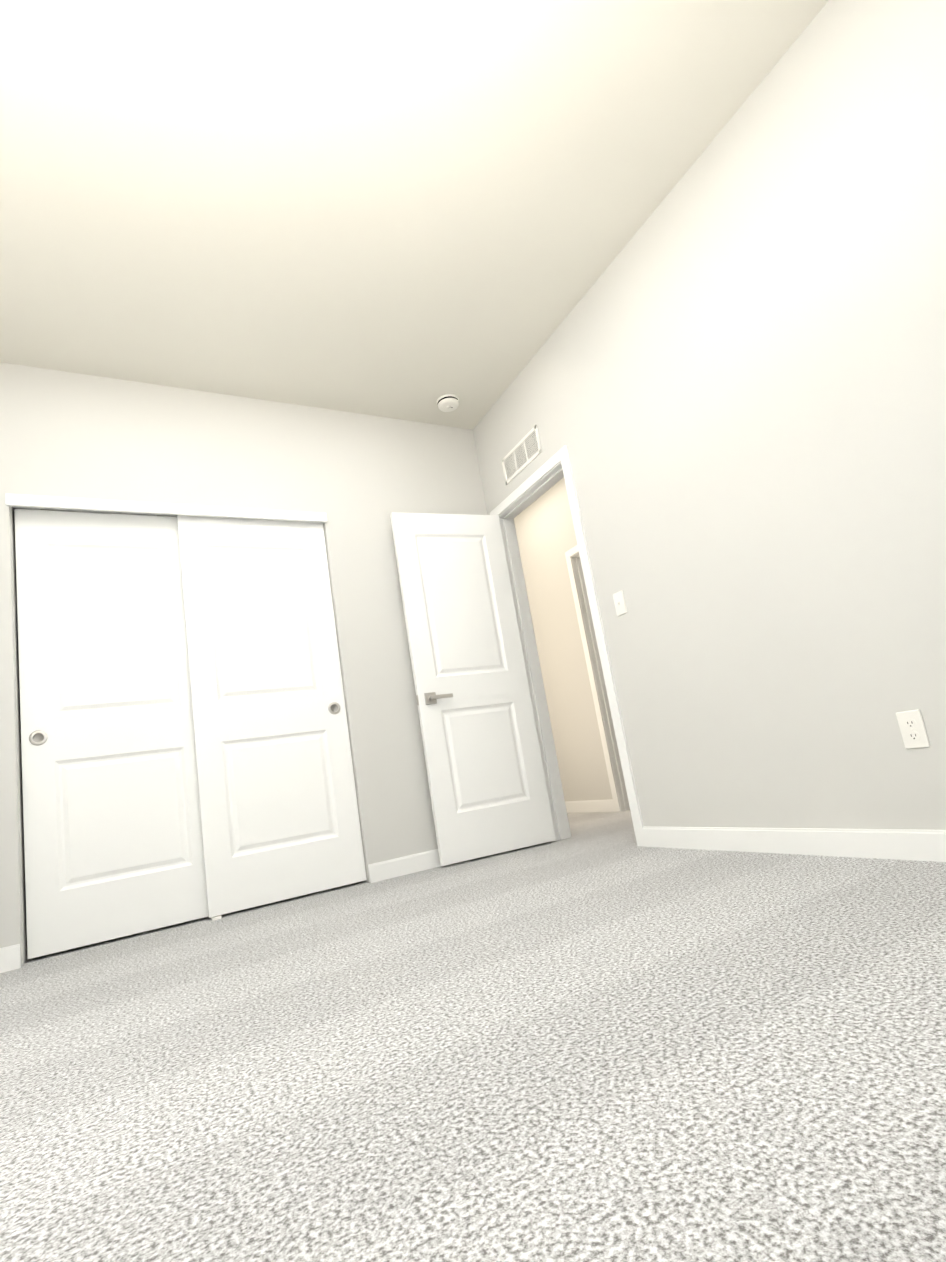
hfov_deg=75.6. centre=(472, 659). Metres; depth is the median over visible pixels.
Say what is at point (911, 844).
baseboard
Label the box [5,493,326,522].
trim
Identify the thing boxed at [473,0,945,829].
wall
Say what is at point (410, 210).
ceiling
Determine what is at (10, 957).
baseboard
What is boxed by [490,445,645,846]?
door frame
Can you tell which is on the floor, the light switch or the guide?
the guide
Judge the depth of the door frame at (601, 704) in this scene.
4.82 m
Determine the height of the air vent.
0.170 m
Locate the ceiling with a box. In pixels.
[0,0,828,429]
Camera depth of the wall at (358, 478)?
3.34 m
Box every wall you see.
[0,362,487,966]
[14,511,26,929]
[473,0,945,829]
[514,477,612,801]
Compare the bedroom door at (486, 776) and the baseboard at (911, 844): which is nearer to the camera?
the baseboard at (911, 844)
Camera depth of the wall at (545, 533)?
5.16 m
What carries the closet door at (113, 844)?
in the wall at (358, 478)
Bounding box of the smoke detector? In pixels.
[437,394,458,411]
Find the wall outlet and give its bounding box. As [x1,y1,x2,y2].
[896,709,929,748]
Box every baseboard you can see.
[0,944,20,972]
[368,849,439,882]
[565,799,614,812]
[642,827,945,861]
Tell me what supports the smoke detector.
attached to the ceiling
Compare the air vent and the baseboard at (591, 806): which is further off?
the baseboard at (591, 806)
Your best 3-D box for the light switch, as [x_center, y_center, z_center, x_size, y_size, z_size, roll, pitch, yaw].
[0.714,-0.277,2.989,0.020,0.115,0.070,-4,-11,-29]
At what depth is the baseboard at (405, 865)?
3.25 m
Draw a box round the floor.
[0,810,945,1261]
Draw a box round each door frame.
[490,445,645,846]
[565,545,629,811]
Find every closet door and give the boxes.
[14,509,207,958]
[177,515,366,917]
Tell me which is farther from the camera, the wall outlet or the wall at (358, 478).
the wall at (358, 478)
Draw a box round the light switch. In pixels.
[613,590,626,616]
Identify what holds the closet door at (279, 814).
in the wall at (358, 478)
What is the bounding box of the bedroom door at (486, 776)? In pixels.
[390,512,555,865]
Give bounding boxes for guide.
[210,915,221,919]
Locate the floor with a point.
(600, 1036)
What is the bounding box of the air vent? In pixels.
[502,425,541,484]

